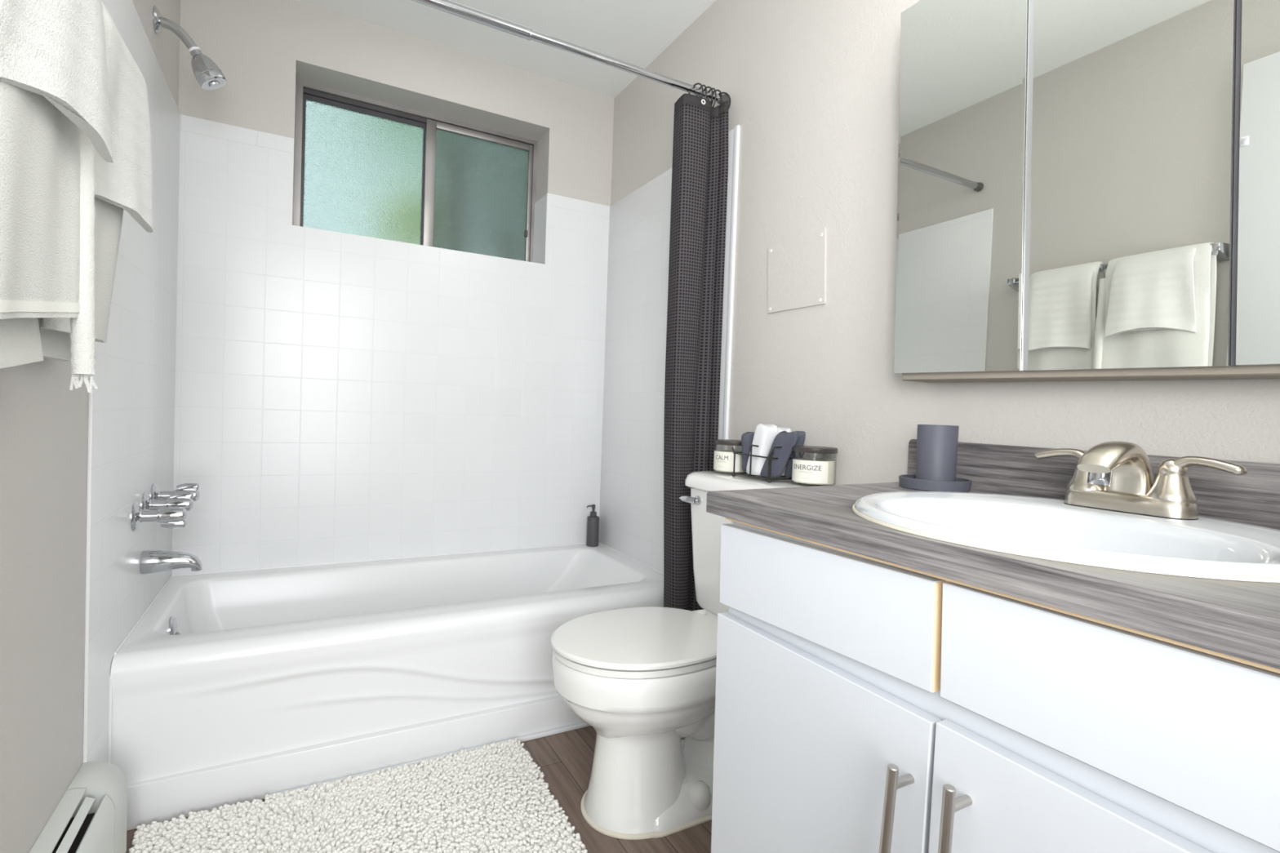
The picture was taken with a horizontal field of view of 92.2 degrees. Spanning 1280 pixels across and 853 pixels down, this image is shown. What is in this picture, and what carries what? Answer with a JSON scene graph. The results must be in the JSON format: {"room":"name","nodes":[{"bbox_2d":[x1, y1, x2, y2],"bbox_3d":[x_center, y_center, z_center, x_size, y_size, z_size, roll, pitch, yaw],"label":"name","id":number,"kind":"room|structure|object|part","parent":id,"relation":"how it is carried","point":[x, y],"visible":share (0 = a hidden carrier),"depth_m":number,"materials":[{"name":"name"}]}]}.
{"room":"bathroom","nodes":[
{"label":"bathroom","id":0,"kind":"room"},
{"bbox_2d":[0,0,180,852],"bbox_3d":[-0.863,-0.245,0.710,0.120,2.315,3.210,1,1,-29],"label":"wall","id":1,"kind":"structure","parent":0,"point":[44,423],"depth_m":0.99,"materials":[{"name":"grey paint"}]},
{"bbox_2d":[29,761,127,852],"bbox_3d":[-0.563,0.798,0.319,0.068,0.210,2.060,1,1,-29],"label":"baseboard heater","id":2,"kind":"object","parent":1,"relation":"attached to","point":[91,816],"visible":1,"depth_m":1.11,"materials":[{"name":"metal"}]},
{"bbox_2d":[83,0,180,762],"bbox_3d":[-1.272,-0.045,1.576,0.006,1.848,0.893,1,1,-29],"label":"tiled wall","id":3,"kind":"structure","parent":1,"relation":"attached to","point":[131,409],"depth_m":1.46,"materials":[{"name":"white tile"}]},
{"bbox_2d":[130,502,186,531],"bbox_3d":[-1.190,0.221,1.531,0.105,0.072,0.072,1,1,-29],"label":"handle","id":4,"kind":"object","parent":3,"relation":"attached to","point":[172,517],"visible":1,"depth_m":1.52,"materials":[{"name":"silver metal"}]},
{"bbox_3d":[-1.208,0.221,1.521,0.036,0.033,0.033,1,1,-29],"label":"stem","id":5,"kind":"part","parent":4,"relation":"part of","materials":[{"name":"silver metal"}]},
{"bbox_3d":[-1.169,0.222,1.543,0.057,0.039,0.039,1,1,-29],"label":"knob","id":6,"kind":"part","parent":4,"relation":"part of","materials":[{"name":"silver metal"}]},
{"bbox_2d":[141,491,193,511],"bbox_3d":[-1.243,0.207,1.627,0.105,0.072,0.072,1,1,-29],"label":"handle","id":7,"kind":"object","parent":3,"relation":"attached to","point":[180,499],"visible":0.8,"depth_m":1.62,"materials":[{"name":"silver metal"}]},
{"bbox_3d":[-1.261,0.207,1.617,0.036,0.033,0.033,1,1,-29],"label":"stem","id":8,"kind":"part","parent":7,"relation":"part of","materials":[{"name":"silver metal"}]},
{"bbox_3d":[-1.222,0.208,1.639,0.057,0.039,0.039,1,1,-29],"label":"knob","id":9,"kind":"part","parent":7,"relation":"part of","materials":[{"name":"silver metal"}]},
{"bbox_2d":[139,550,202,574],"bbox_3d":[-1.231,0.353,1.623,0.128,0.063,0.054,1,1,-29],"label":"tub spout","id":10,"kind":"object","parent":3,"relation":"attached to","point":[150,561],"visible":1,"depth_m":1.60,"materials":[{"name":"silver metal"}]},
{"bbox_2d":[191,568,199,571],"bbox_3d":[-1.187,0.378,1.648,0.022,0.014,0.022,1,1,-29],"label":"outlet","id":11,"kind":"object","parent":10,"relation":"attached to","point":[192,569],"depth_m":1.64,"materials":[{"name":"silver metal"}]},
{"bbox_2d":[150,483,199,502],"bbox_3d":[-1.296,0.194,1.724,0.105,0.072,0.072,1,1,-29],"label":"handle","id":12,"kind":"object","parent":3,"relation":"attached to","point":[155,495],"visible":0.56,"depth_m":1.72,"materials":[{"name":"silver metal"}]},
{"bbox_3d":[-1.314,0.194,1.714,0.036,0.033,0.033,1,1,-29],"label":"stem","id":13,"kind":"part","parent":12,"relation":"part of","materials":[{"name":"silver metal"}]},
{"bbox_3d":[-1.275,0.195,1.735,0.057,0.039,0.039,1,1,-29],"label":"knob","id":14,"kind":"part","parent":12,"relation":"part of","materials":[{"name":"silver metal"}]},
{"bbox_2d":[152,5,226,89],"bbox_3d":[-1.213,-1.016,1.667,0.159,0.179,0.070,1,1,-29],"label":"sprayer","id":15,"kind":"object","parent":1,"relation":"attached to","point":[208,75],"visible":1,"depth_m":1.66,"materials":[{"name":"silver metal"}]},
{"bbox_3d":[-1.238,-1.049,1.652,0.092,0.073,0.025,1,1,-29],"label":"arm","id":16,"kind":"part","parent":15,"relation":"part of","materials":[{"name":"silver metal"}]},
{"bbox_2d":[411,0,729,103],"bbox_3d":[-0.390,-1.045,1.583,1.516,0.036,0.036,1,1,-29],"label":"shower curtain rod","id":17,"kind":"object","parent":1,"relation":"attached to","point":[447,6],"visible":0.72,"depth_m":1.66,"materials":[{"name":"silver metal"}]},
{"bbox_2d":[688,82,703,97],"bbox_3d":[0.169,-1.010,1.880,0.005,0.073,0.069,1,2,-38],"label":"curtain ring","id":18,"kind":"object","parent":17,"relation":"hanging from","point":[699,83],"visible":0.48,"depth_m":1.85,"materials":[{"name":"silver metal"}]},
{"bbox_2d":[663,93,728,611],"bbox_3d":[0.162,-0.102,1.899,0.162,1.809,0.084,1,1,-29],"label":"shower curtain","id":19,"kind":"object","parent":17,"relation":"hanging from","point":[700,168],"visible":0.71,"depth_m":1.87,"materials":[{"name":"grey fabric"}]},
{"bbox_2d":[699,84,706,98],"bbox_3d":[0.187,-1.009,1.890,0.005,0.073,0.069,1,1,-24],"label":"curtain ring","id":20,"kind":"object","parent":17,"relation":"hanging from","point":[704,85],"visible":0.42,"depth_m":1.86,"materials":[{"name":"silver metal"}]},
{"bbox_2d":[700,86,713,102],"bbox_3d":[0.202,-1.009,1.898,0.005,0.073,0.069,1,2,-34],"label":"curtain ring","id":21,"kind":"object","parent":17,"relation":"hanging from","point":[710,87],"visible":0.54,"depth_m":1.87,"materials":[{"name":"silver metal"}]},
{"bbox_2d":[708,87,716,107],"bbox_3d":[0.217,-1.008,1.906,0.005,0.073,0.069,1,1,-25],"label":"curtain ring","id":22,"kind":"object","parent":17,"relation":"hanging from","point":[713,88],"visible":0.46,"depth_m":1.88,"materials":[{"name":"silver metal"}]},
{"bbox_2d":[707,88,722,107],"bbox_3d":[0.231,-1.008,1.914,0.005,0.073,0.069,1,2,-36],"label":"curtain ring","id":23,"kind":"object","parent":17,"relation":"hanging from","point":[717,90],"visible":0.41,"depth_m":1.89,"materials":[{"name":"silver metal"}]},
{"bbox_2d":[711,92,730,109],"bbox_3d":[0.252,-1.008,1.925,0.069,0.073,0.005,3,2,32],"label":"curtain ring","id":24,"kind":"object","parent":17,"relation":"hanging from","point":[726,93],"visible":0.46,"depth_m":1.91,"materials":[{"name":"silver metal"}]},
{"bbox_3d":[-0.795,-0.599,0.809,0.080,0.048,0.640,1,1,-29],"label":"towel bar","id":25,"kind":"object","parent":1,"relation":"attached to","visible":0},
{"bbox_2d":[0,80,97,392],"bbox_3d":[-0.708,-0.331,0.698,0.092,0.580,0.296,1,1,-29],"label":"bath towel","id":26,"kind":"object","parent":25,"relation":"hanging from","point":[47,187],"visible":0.78,"depth_m":0.73,"materials":[{"name":"white fabric"}]},
{"bbox_2d":[0,0,113,163],"bbox_3d":[-0.693,-0.482,0.686,0.123,0.273,0.222,1,1,-29],"label":"hand towel","id":27,"kind":"object","parent":26,"relation":"on","point":[55,50],"visible":1,"depth_m":0.69,"materials":[{"name":"white fabric"}]},
{"bbox_2d":[37,196,124,361],"bbox_3d":[-0.841,-0.366,0.925,0.091,0.530,0.230,1,1,-29],"label":"bath towel","id":28,"kind":"object","parent":25,"relation":"hanging from","point":[55,332],"visible":0.09,"depth_m":0.95,"materials":[{"name":"white fabric"}]},
{"bbox_2d":[94,0,153,232],"bbox_3d":[-0.825,-0.477,0.924,0.123,0.303,0.202,1,1,-29],"label":"hand towel","id":29,"kind":"object","parent":28,"relation":"on","point":[126,183],"visible":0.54,"depth_m":0.94,"materials":[{"name":"white fabric"}]},
{"bbox_2d":[177,0,613,225],"bbox_3d":[-0.868,-0.283,2.419,1.518,2.315,0.210,1,1,-29],"label":"wall","id":30,"kind":"structure","parent":0,"point":[261,48],"depth_m":2.23,"materials":[{"name":"grey paint"}]},
{"bbox_2d":[171,114,609,575],"bbox_3d":[-0.854,-0.199,2.391,1.506,1.548,0.154,1,1,-29],"label":"tiled wall","id":31,"kind":"structure","parent":30,"relation":"attached to","point":[340,397],"depth_m":2.23,"materials":[{"name":"white tile"}]},
{"bbox_2d":[180,114,609,217],"bbox_3d":[-0.791,-0.944,2.309,1.504,0.051,0.006,1,1,-29],"label":"trim","id":32,"kind":"structure","parent":31,"relation":"attached to","point":[188,123],"depth_m":2.05,"materials":[{"name":"white tile"}]},
{"bbox_2d":[293,80,537,262],"bbox_3d":[-0.864,-0.962,2.472,0.910,0.561,0.060,1,1,-29],"label":"window","id":33,"kind":"structure","parent":30,"relation":"in","point":[365,166],"depth_m":2.45,"materials":[{"name":"glass"}]},
{"bbox_3d":[-1.057,-0.952,2.378,0.430,0.531,0.004,1,1,-29],"label":"fixed pane","id":34,"kind":"part","parent":33,"relation":"part of","materials":[{"name":"clear glass"}]},
{"bbox_3d":[-0.668,-0.955,2.569,0.442,0.531,0.020,1,1,-29],"label":"sash","id":35,"kind":"part","parent":33,"relation":"part of","materials":[{"name":"glass"}]},
{"bbox_3d":[-0.660,-0.950,2.574,0.395,0.506,0.004,1,1,-29],"label":"sliding pane","id":36,"kind":"part","parent":33,"relation":"part of","materials":[{"name":"clear glass"}]},
{"bbox_2d":[125,725,711,852],"bbox_3d":[0.053,0.997,0.694,2.118,0.100,4.210,1,1,-29],"label":"floor","id":37,"kind":"structure","parent":0,"point":[565,759],"depth_m":1.55,"materials":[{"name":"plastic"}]},
{"bbox_2d":[128,737,587,852],"bbox_3d":[-0.541,0.899,1.228,0.866,0.026,0.749,1,1,-29],"label":"bath mat","id":38,"kind":"object","parent":37,"relation":"on","point":[491,798],"visible":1,"depth_m":1.40,"materials":[{"name":"white fabric"}]},
{"bbox_2d":[107,542,663,831],"bbox_3d":[-0.671,0.698,2.020,1.511,0.386,0.742,1,1,-29],"label":"bathtub","id":39,"kind":"object","parent":37,"relation":"on","point":[230,687],"visible":0.79,"depth_m":1.64,"materials":[{"name":"white ceramic"}]},
{"bbox_3d":[-1.268,0.552,1.674,0.017,0.072,0.072,1,1,-29],"label":"overflow plate","id":40,"kind":"part","parent":39,"relation":"part of","materials":[{"name":"silver metal"}]},
{"bbox_2d":[120,543,663,648],"bbox_3d":[-0.688,0.659,2.052,1.504,0.305,0.661,1,1,-29],"label":"basin","id":41,"kind":"object","parent":39,"relation":"in","point":[215,605],"depth_m":2.12,"materials":[{"name":"white ceramic"}]},
{"bbox_2d":[586,504,599,546],"bbox_3d":[-0.201,0.422,2.636,0.051,0.178,0.051,2,1,10],"label":"soap dispenser","id":42,"kind":"object","parent":39,"relation":"on","point":[593,521],"visible":1,"depth_m":2.62,"materials":[{"name":"grey plastic"}]},
{"bbox_2d":[268,721,590,795],"bbox_3d":[-0.452,0.900,1.717,1.004,0.012,0.014,1,1,-29],"label":"baseboard","id":43,"kind":"structure","parent":37,"relation":"on","point":[543,734],"depth_m":1.74,"materials":[{"name":"white paint"}]},
{"bbox_2d":[551,471,823,839],"bbox_3d":[0.095,0.530,1.532,0.634,0.798,0.460,1,1,-29],"label":"toilet","id":44,"kind":"object","parent":37,"relation":"on","point":[643,678],"visible":0.66,"depth_m":1.42,"materials":[{"name":"white ceramic"}]},
{"bbox_3d":[0.009,0.508,1.505,0.456,0.018,0.376,1,1,-29],"label":"lid","id":45,"kind":"part","parent":44,"relation":"part of","materials":[{"name":"white plastic"}]},
{"bbox_3d":[0.007,0.529,1.505,0.443,0.016,0.366,1,1,-29],"label":"seat","id":46,"kind":"part","parent":44,"relation":"part of","materials":[{"name":"white plastic"}]},
{"bbox_3d":[0.129,0.203,1.724,0.013,0.019,0.070,1,2,-37],"label":"flush lever","id":47,"kind":"part","parent":44,"relation":"part of","materials":[{"name":"silver metal"}]},
{"bbox_3d":[0.298,0.349,1.636,0.174,0.334,0.430,1,1,-29],"label":"tank","id":48,"kind":"part","parent":44,"relation":"part of","materials":[{"name":"white ceramic"}]},
{"bbox_2d":[713,439,744,472],"bbox_3d":[0.261,0.085,1.736,0.107,0.093,0.107,1,1,-29],"label":"candle","id":49,"kind":"object","parent":44,"relation":"on","point":[723,461],"visible":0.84,"depth_m":1.69,"materials":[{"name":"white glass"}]},
{"bbox_3d":[0.262,0.045,1.735,0.107,0.012,0.107,1,1,-29],"label":"lid","id":50,"kind":"part","parent":49,"relation":"part of","materials":[{"name":"silver metal"}]},
{"bbox_3d":[0.301,0.159,1.630,0.194,0.046,0.460,1,1,-29],"label":"tank lid","id":51,"kind":"part","parent":44,"relation":"part of","materials":[{"name":"white ceramic"}]},
{"bbox_2d":[731,444,804,483],"bbox_3d":[0.330,0.092,1.602,0.111,0.091,0.172,1,1,-29],"label":"wire basket","id":52,"kind":"object","parent":44,"relation":"on","point":[770,458],"visible":0.58,"depth_m":1.56,"materials":[{"name":"black metal"}]},
{"bbox_2d":[741,431,754,472],"bbox_3d":[0.303,0.069,1.661,0.068,0.108,0.040,1,1,-29],"label":"washcloth","id":53,"kind":"object","parent":52,"relation":"in","point":[747,437],"visible":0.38,"depth_m":1.64,"materials":[{"name":"grey fabric"}]},
{"bbox_2d":[746,423,777,475],"bbox_3d":[0.317,0.059,1.607,0.066,0.132,0.062,1,1,-29],"label":"washcloth","id":54,"kind":"object","parent":52,"relation":"in","point":[764,436],"visible":0.82,"depth_m":1.58,"materials":[{"name":"white fabric"}]},
{"bbox_3d":[0.329,0.128,1.603,0.104,0.004,0.148,1,1,-29],"label":"frame","id":55,"kind":"part","parent":52,"relation":"part of","materials":[{"name":"black metal"}]},
{"bbox_3d":[0.331,0.075,1.602,0.104,0.006,0.157,1,1,-29],"label":"rail","id":56,"kind":"part","parent":52,"relation":"part of","materials":[{"name":"black metal"}]},
{"bbox_2d":[760,431,799,477],"bbox_3d":[0.349,0.069,1.541,0.102,0.117,0.049,3,2,33],"label":"washcloth","id":57,"kind":"object","parent":52,"relation":"in","point":[784,439],"visible":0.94,"depth_m":1.52,"materials":[{"name":"grey fabric"}]},
{"bbox_2d":[776,427,791,475],"bbox_3d":[0.365,0.065,1.601,0.038,0.124,0.046,1,1,-29],"label":"washcloth","id":58,"kind":"object","parent":52,"relation":"in","point":[779,429],"visible":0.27,"depth_m":1.59,"materials":[{"name":"white fabric"}]},
{"bbox_2d":[784,431,805,477],"bbox_3d":[0.390,0.070,1.549,0.030,0.118,0.060,1,1,-29],"label":"washcloth","id":59,"kind":"object","parent":52,"relation":"in","point":[788,473],"visible":0.62,"depth_m":1.54,"materials":[{"name":"grey fabric"}]},
{"bbox_2d":[791,445,837,484],"bbox_3d":[0.424,0.096,1.500,0.107,0.093,0.107,1,1,-29],"label":"candle","id":60,"kind":"object","parent":44,"relation":"on","point":[804,470],"visible":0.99,"depth_m":1.46,"materials":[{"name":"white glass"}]},
{"bbox_3d":[0.425,0.056,1.500,0.107,0.012,0.107,1,1,-29],"label":"lid","id":61,"kind":"part","parent":60,"relation":"part of","materials":[{"name":"silver metal"}]},
{"bbox_2d":[711,517,1279,852],"bbox_3d":[0.587,0.565,0.694,0.597,0.800,1.002,1,1,-29],"label":"vanity cabinet","id":62,"kind":"object","parent":37,"relation":"on","point":[864,704],"visible":0.9,"depth_m":0.63,"materials":[{"name":"white wood"}]},
{"bbox_3d":[0.218,0.580,0.842,0.018,0.538,0.388,1,1,-29],"label":"door","id":63,"kind":"part","parent":62,"relation":"part of","materials":[{"name":"white wood"}]},
{"bbox_3d":[0.230,0.226,0.835,0.018,0.132,0.387,1,1,-29],"label":"drawer","id":64,"kind":"part","parent":62,"relation":"part of","materials":[{"name":"white wood"}]},
{"bbox_3d":[0.278,0.484,0.680,0.039,0.236,0.025,1,1,-29],"label":"pull handle","id":65,"kind":"part","parent":62,"relation":"part of","materials":[{"name":"silver metal"}]},
{"bbox_3d":[0.311,0.473,0.620,0.039,0.235,0.019,1,1,-29],"label":"pull handle","id":66,"kind":"part","parent":62,"relation":"part of","materials":[{"name":"silver metal"}]},
{"bbox_2d":[706,439,1279,669],"bbox_3d":[0.613,0.104,0.693,0.572,0.124,1.134,1,1,-29],"label":"countertop","id":67,"kind":"structure","parent":62,"relation":"on","point":[1240,620],"depth_m":0.67,"materials":[{"name":"laminate"}]},
{"bbox_2d":[898,474,971,492],"bbox_3d":[0.567,0.110,1.188,0.127,0.021,0.127,1,1,-29],"label":"soap dish","id":68,"kind":"object","parent":67,"relation":"on","point":[906,481],"visible":0.8,"depth_m":1.14,"materials":[{"name":"grey plastic"}]},
{"bbox_2d":[915,424,959,481],"bbox_3d":[0.570,0.055,1.185,0.072,0.116,0.072,1,1,-29],"label":"tumbler","id":69,"kind":"object","parent":68,"relation":"on","point":[936,445],"visible":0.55,"depth_m":1.16,"materials":[{"name":"grey ceramic"}]},
{"bbox_2d":[852,491,1279,582],"bbox_3d":[0.531,0.193,0.784,0.480,0.158,0.518,1,1,-29],"label":"sink","id":70,"kind":"object","parent":67,"relation":"in","point":[1038,527],"visible":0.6,"depth_m":0.79,"materials":[{"name":"white ceramic"}]},
{"bbox_2d":[1033,440,1247,519],"bbox_3d":[0.671,0.071,0.869,0.131,0.101,0.255,1,1,-29],"label":"faucet","id":71,"kind":"object","parent":67,"relation":"on","point":[1115,476],"visible":1,"depth_m":0.85,"materials":[{"name":"brushed nickel"},{"name":"chrome"}]},
{"bbox_3d":[0.661,0.046,0.962,0.028,0.024,0.082,1,1,-29],"label":"lever","id":72,"kind":"part","parent":71,"relation":"part of","materials":[{"name":"silver metal"}]},
{"bbox_3d":[0.678,0.069,0.931,0.054,0.058,0.054,1,1,-29],"label":"handle","id":73,"kind":"part","parent":71,"relation":"part of","materials":[{"name":"silver metal"}]},
{"bbox_3d":[0.670,0.069,0.869,0.130,0.097,0.068,1,1,-29],"label":"spout","id":74,"kind":"part","parent":71,"relation":"part of","materials":[{"name":"silver metal"}]},
{"bbox_3d":[0.701,0.108,0.887,0.056,0.027,0.158,1,1,-29],"label":"plate","id":75,"kind":"part","parent":71,"relation":"part of","materials":[{"name":"silver metal"}]},
{"bbox_3d":[0.727,0.072,0.842,0.054,0.058,0.054,1,1,-29],"label":"handle","id":76,"kind":"part","parent":71,"relation":"part of","materials":[{"name":"silver metal"}]},
{"bbox_3d":[0.745,0.052,0.809,0.028,0.024,0.082,1,1,-29],"label":"lever","id":77,"kind":"part","parent":71,"relation":"part of","materials":[{"name":"silver metal"}]},
{"bbox_3d":[0.383,0.225,0.564,0.016,0.128,0.996,1,1,-29],"label":"rail","id":78,"kind":"part","parent":62,"relation":"part of","materials":[{"name":"white wood"}]},
{"bbox_3d":[0.406,0.593,0.499,0.018,0.541,0.398,1,1,-29],"label":"door","id":79,"kind":"part","parent":62,"relation":"part of","materials":[{"name":"white wood"}]},
{"bbox_3d":[0.469,0.237,0.401,0.018,0.122,0.591,1,1,-29],"label":"drawer","id":80,"kind":"part","parent":62,"relation":"part of","materials":[{"name":"white wood"}]},
{"bbox_2d":[297,0,715,97],"bbox_3d":[0.138,-1.416,0.640,2.118,0.100,4.210,1,1,-29],"label":"ceiling","id":81,"kind":"structure","parent":0,"point":[633,32],"depth_m":2.19,"materials":[{"name":"white paint"}]},
{"bbox_2d":[610,0,1279,485],"bbox_3d":[0.572,-0.212,1.500,0.120,2.315,3.210,1,1,-29],"label":"wall","id":82,"kind":"structure","parent":0,"point":[812,86],"depth_m":1.52,"materials":[{"name":"grey paint"}]},
{"bbox_2d":[598,128,734,573],"bbox_3d":[0.050,-0.015,2.309,0.006,1.848,0.885,1,1,-29],"label":"tiled wall","id":83,"kind":"structure","parent":82,"relation":"attached to","point":[631,510],"depth_m":2.41,"materials":[{"name":"white tile"}]},
{"bbox_2d":[722,124,740,450],"bbox_3d":[0.266,0.001,1.913,0.010,1.850,0.018,1,1,-29],"label":"trim","id":84,"kind":"structure","parent":82,"relation":"attached to","point":[736,134],"depth_m":1.90,"materials":[{"name":"white paint"}]},
{"bbox_2d":[767,226,826,313],"bbox_3d":[0.418,-0.412,1.658,0.008,0.195,0.229,1,1,-29],"label":"access panel","id":85,"kind":"object","parent":82,"relation":"attached to","point":[797,266],"visible":1,"depth_m":1.65,"materials":[{"name":"grey paint"}]},
{"bbox_2d":[893,0,1279,382],"bbox_3d":[0.818,-0.442,0.830,0.103,0.767,1.056,1,1,-29],"label":"medicine cabinet","id":86,"kind":"object","parent":82,"relation":"attached to","point":[1089,190],"visible":1,"depth_m":0.95,"materials":[{"name":"silver metal"}]},
{"bbox_2d":[893,0,1028,373],"bbox_3d":[0.588,-0.470,1.148,0.004,0.742,0.274,1,1,-29],"label":"mirror glass","id":87,"kind":"object","parent":86,"relation":"attached to","point":[962,279],"depth_m":1.13,"materials":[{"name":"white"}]},
{"bbox_3d":[0.595,-0.470,1.152,0.012,0.742,0.274,1,1,-29],"label":"door","id":88,"kind":"part","parent":86,"relation":"part of","materials":[{"name":"silver metal"}]},
{"bbox_3d":[0.657,-0.465,1.036,0.011,0.742,0.033,1,1,-29],"label":"edge trim","id":89,"kind":"part","parent":86,"relation":"part of","materials":[{"name":"silver metal"}]},
{"bbox_2d":[1027,0,1235,370],"bbox_3d":[0.715,-0.458,0.917,0.004,0.747,0.275,1,1,-29],"label":"mirror glass","id":90,"kind":"object","parent":86,"relation":"attached to","point":[1131,103],"depth_m":0.90,"materials":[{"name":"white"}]},
{"bbox_3d":[0.722,-0.457,0.920,0.012,0.747,0.275,1,1,-29],"label":"door","id":91,"kind":"part","parent":86,"relation":"part of","materials":[{"name":"silver metal"}]},
{"bbox_2d":[1235,0,1279,365],"bbox_3d":[0.902,-0.440,0.577,0.004,0.753,0.531,1,1,-29],"label":"mirror glass","id":92,"kind":"object","parent":86,"relation":"attached to","point":[1257,21],"depth_m":0.78,"materials":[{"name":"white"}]},
{"bbox_3d":[0.909,-0.440,0.580,0.012,0.753,0.531,1,1,-29],"label":"door","id":93,"kind":"part","parent":86,"relation":"part of","materials":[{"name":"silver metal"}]},
{"bbox_2d":[906,439,1279,529],"bbox_3d":[0.855,0.093,0.826,0.020,0.091,1.134,1,1,-29],"label":"backsplash","id":94,"kind":"structure","parent":82,"relation":"attached to","point":[1252,498],"depth_m":1.04,"materials":[{"name":"laminate"}]}
]}

